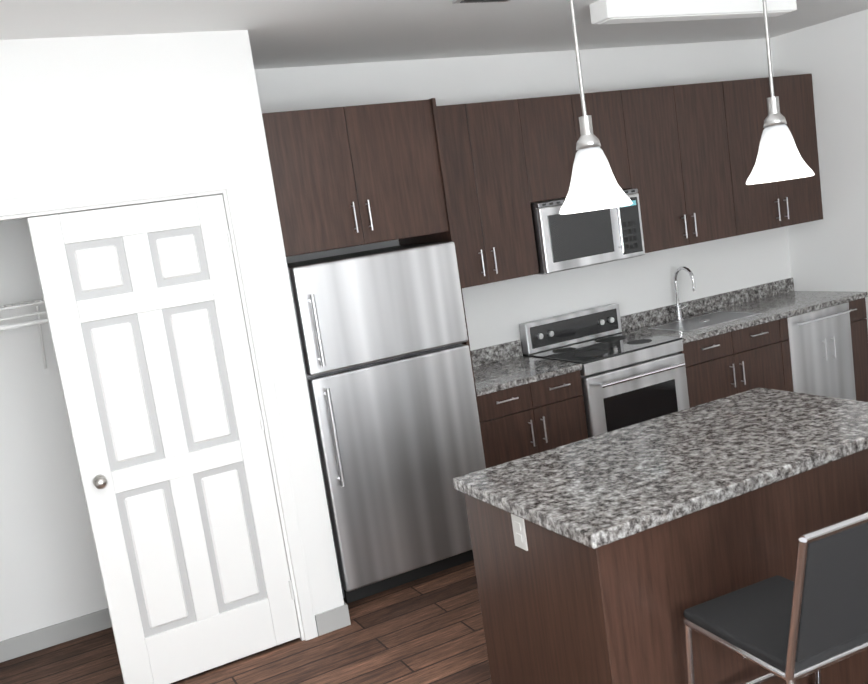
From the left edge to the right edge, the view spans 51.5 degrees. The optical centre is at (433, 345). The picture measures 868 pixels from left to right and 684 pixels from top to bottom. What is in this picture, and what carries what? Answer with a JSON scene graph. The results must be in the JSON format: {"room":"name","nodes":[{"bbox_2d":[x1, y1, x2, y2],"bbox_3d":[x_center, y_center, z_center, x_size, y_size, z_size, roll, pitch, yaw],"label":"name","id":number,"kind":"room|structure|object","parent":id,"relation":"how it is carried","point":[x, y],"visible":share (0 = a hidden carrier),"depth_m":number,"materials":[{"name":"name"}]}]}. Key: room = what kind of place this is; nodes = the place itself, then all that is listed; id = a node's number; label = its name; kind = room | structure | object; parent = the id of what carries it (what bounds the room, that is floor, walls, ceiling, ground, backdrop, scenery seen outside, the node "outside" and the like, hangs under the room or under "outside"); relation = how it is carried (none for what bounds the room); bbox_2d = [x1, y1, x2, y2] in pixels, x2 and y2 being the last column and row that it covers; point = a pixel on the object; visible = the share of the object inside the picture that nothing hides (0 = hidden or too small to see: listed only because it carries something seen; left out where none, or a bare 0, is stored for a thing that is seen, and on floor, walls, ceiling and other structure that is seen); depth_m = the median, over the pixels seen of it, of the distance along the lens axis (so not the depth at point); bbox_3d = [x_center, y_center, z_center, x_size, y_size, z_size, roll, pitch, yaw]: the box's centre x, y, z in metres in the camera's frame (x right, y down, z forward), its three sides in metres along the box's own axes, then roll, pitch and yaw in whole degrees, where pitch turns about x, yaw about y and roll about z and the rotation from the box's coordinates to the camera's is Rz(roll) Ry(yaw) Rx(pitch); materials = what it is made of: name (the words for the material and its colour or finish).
{"room":"kitchen","nodes":[
{"label":"kitchen","id":0,"kind":"room"},
{"bbox_2d":[0,30,343,638],"bbox_3d":[-1.547,0.182,3.623,2.105,2.720,0.100,-12,9,-26],"label":"wall","id":1,"kind":"structure","parent":0,"point":[84,113],"depth_m":3.72,"materials":[{"name":"paint"}]},
{"bbox_2d":[0,173,317,640],"bbox_3d":[-1.450,0.462,3.684,1.684,2.127,0.115,-12,9,-26],"label":"trim","id":2,"kind":"structure","parent":1,"relation":"attached to","point":[103,198],"depth_m":3.90,"materials":[{"name":"white wood"}]},
{"bbox_2d":[27,194,299,683],"bbox_3d":[-1.094,0.422,3.818,0.777,2.035,0.095,-12,9,-26],"label":"door","id":3,"kind":"structure","parent":1,"relation":"in","point":[144,312],"depth_m":3.82,"materials":[{"name":"white wood"}]},
{"bbox_2d":[315,613,322,627],"bbox_3d":[-0.730,1.253,4.617,0.012,0.100,0.770,-12,9,-26],"label":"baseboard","id":4,"kind":"structure","parent":1,"relation":"attached to","point":[318,617],"depth_m":4.16,"materials":[{"name":"grey wood"}]},
{"bbox_2d":[0,38,790,640],"bbox_3d":[-0.130,-0.281,5.340,6.440,2.720,0.100,-12,9,-26],"label":"wall","id":5,"kind":"structure","parent":0,"point":[50,572],"depth_m":5.12,"materials":[{"name":"paint"}]},
{"bbox_2d":[0,299,49,374],"bbox_3d":[-1.854,-0.024,4.190,1.858,0.365,0.384,-12,9,-26],"label":"closet shelf","id":6,"kind":"object","parent":5,"relation":"attached to","point":[39,321],"visible":0.27,"depth_m":4.03,"materials":[{"name":"white"}]},
{"bbox_2d":[0,608,111,662],"bbox_3d":[-1.724,1.404,4.575,1.851,0.100,0.012,-12,9,-26],"label":"baseboard","id":7,"kind":"structure","parent":5,"relation":"attached to","point":[68,630],"depth_m":4.48,"materials":[{"name":"grey wood"}]},
{"bbox_2d":[436,99,538,287],"bbox_3d":[0.169,-0.862,5.208,0.697,1.010,0.327,-12,9,-26],"label":"upper cabinet","id":8,"kind":"object","parent":5,"relation":"attached to","point":[485,147],"depth_m":5.10,"materials":[{"name":"brown wood"}]},
{"bbox_2d":[520,90,635,201],"bbox_3d":[0.774,-1.205,5.496,0.750,0.595,0.327,-12,9,-26],"label":"upper cabinet","id":9,"kind":"object","parent":5,"relation":"attached to","point":[551,123],"depth_m":5.32,"materials":[{"name":"brown wood"}]},
{"bbox_2d":[531,189,644,273],"bbox_3d":[0.873,-0.702,5.519,0.738,0.415,0.445,-12,9,-26],"label":"microwave","id":10,"kind":"object","parent":9,"relation":"attached to","point":[563,242],"visible":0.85,"depth_m":5.33,"materials":[{"name":"silver metal"}]},
{"bbox_2d":[624,81,739,252],"bbox_3d":[1.500,-1.156,5.877,0.840,1.010,0.327,-12,9,-26],"label":"upper cabinet","id":11,"kind":"object","parent":5,"relation":"attached to","point":[682,159],"depth_m":5.74,"materials":[{"name":"brown wood"}]},
{"bbox_2d":[724,74,822,234],"bbox_3d":[2.237,-1.319,6.247,0.841,1.010,0.327,-12,9,-26],"label":"upper cabinet","id":12,"kind":"object","parent":5,"relation":"attached to","point":[776,204],"depth_m":6.10,"materials":[{"name":"brown wood"}]},
{"bbox_2d":[0,560,867,683],"bbox_3d":[1.402,1.392,2.149,7.270,0.060,7.420,-12,9,-26],"label":"floor","id":13,"kind":"structure","parent":0,"point":[428,629],"depth_m":4.06,"materials":[{"name":"brown wood"}]},
{"bbox_2d":[262,98,486,467],"bbox_3d":[-0.400,-0.002,4.793,0.993,2.410,0.653,-12,9,-26],"label":"tall cabinet","id":14,"kind":"object","parent":13,"relation":"on","point":[348,176],"visible":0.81,"depth_m":4.42,"materials":[{"name":"brown wood"}]},
{"bbox_2d":[287,242,485,602],"bbox_3d":[-0.302,0.356,4.780,0.870,1.685,0.756,-12,9,-26],"label":"fridge","id":15,"kind":"object","parent":13,"relation":"on","point":[383,336],"visible":0.81,"depth_m":4.47,"materials":[{"name":"silver metal"}]},
{"bbox_2d":[519,304,689,437],"bbox_3d":[1.089,0.345,5.549,0.738,1.085,0.701,-12,9,-26],"label":"range","id":16,"kind":"object","parent":13,"relation":"on","point":[628,379],"visible":0.6,"depth_m":5.35,"materials":[{"name":"silver metal"}]},
{"bbox_2d":[465,451,867,683],"bbox_3d":[0.985,0.813,3.347,1.502,0.841,0.833,-12,9,-26],"label":"kitchen island","id":17,"kind":"object","parent":13,"relation":"on","point":[610,557],"depth_m":2.85,"materials":[{"name":"brown wood"}]},
{"bbox_2d":[453,387,867,550],"bbox_3d":[0.944,0.380,3.265,1.560,0.043,0.830,-12,9,-26],"label":"island countertop","id":18,"kind":"structure","parent":17,"relation":"on","point":[596,492],"depth_m":3.09,"materials":[{"name":"grey stone"}]},
{"bbox_2d":[471,267,867,467],"bbox_3d":[1.495,0.167,5.780,3.131,1.250,0.667,-12,9,-26],"label":"base cabinets","id":19,"kind":"object","parent":13,"relation":"on","point":[783,335],"depth_m":5.73,"materials":[{"name":"brown"}]},
{"bbox_2d":[683,512,867,683],"bbox_3d":[1.028,0.870,2.534,0.417,0.956,0.573,-12,9,-22],"label":"stool","id":20,"kind":"object","parent":13,"relation":"on","point":[812,617],"visible":1,"depth_m":2.33,"materials":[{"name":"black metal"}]},
{"bbox_2d":[813,670,820,683],"bbox_3d":[1.508,0.763,2.781,0.417,0.956,0.573,-11,9,-20],"label":"stool","id":21,"kind":"object","parent":13,"relation":"on","point":[817,676],"depth_m":3.00,"materials":[{"name":"silver metal"}]},
{"bbox_2d":[0,0,867,68],"bbox_3d":[1.004,-1.339,1.741,7.270,0.080,7.420,-12,9,-26],"label":"ceiling","id":22,"kind":"structure","parent":0,"point":[290,33],"depth_m":4.27,"materials":[{"name":"paint"}]},
{"bbox_2d":[452,0,509,3],"bbox_3d":[0.264,-1.489,3.795,0.280,0.016,0.280,-12,9,-26],"label":"ceiling vent","id":23,"kind":"object","parent":22,"relation":"in","point":[469,1],"visible":1,"depth_m":3.87,"materials":[{"name":"grey metal"}]},
{"bbox_2d":[559,0,632,213],"bbox_3d":[0.375,-0.828,2.389,0.200,0.930,0.200,-12,9,-26],"label":"pendant light","id":24,"kind":"object","parent":22,"relation":"hanging from","point":[594,185],"visible":1,"depth_m":2.40,"materials":[{"name":"white glass"}]},
{"bbox_2d":[589,0,796,23],"bbox_3d":[1.346,-1.722,4.582,1.280,0.099,0.130,-12,9,-26],"label":"light bar","id":25,"kind":"object","parent":22,"relation":"attached to","point":[618,11],"visible":1,"depth_m":4.46,"materials":[{"name":"white plastic"}]},
{"bbox_2d":[746,0,814,184],"bbox_3d":[0.998,-0.966,2.702,0.200,0.930,0.200,-12,9,-26],"label":"pendant light","id":26,"kind":"object","parent":22,"relation":"hanging from","point":[779,158],"visible":1,"depth_m":2.71,"materials":[{"name":"white glass"}]},
{"bbox_2d":[771,9,867,327],"bbox_3d":[4.294,-0.657,3.542,0.120,2.720,7.300,-12,9,-26],"label":"wall","id":27,"kind":"structure","parent":0,"point":[828,251],"depth_m":6.18,"materials":[{"name":"paint"}]}
]}

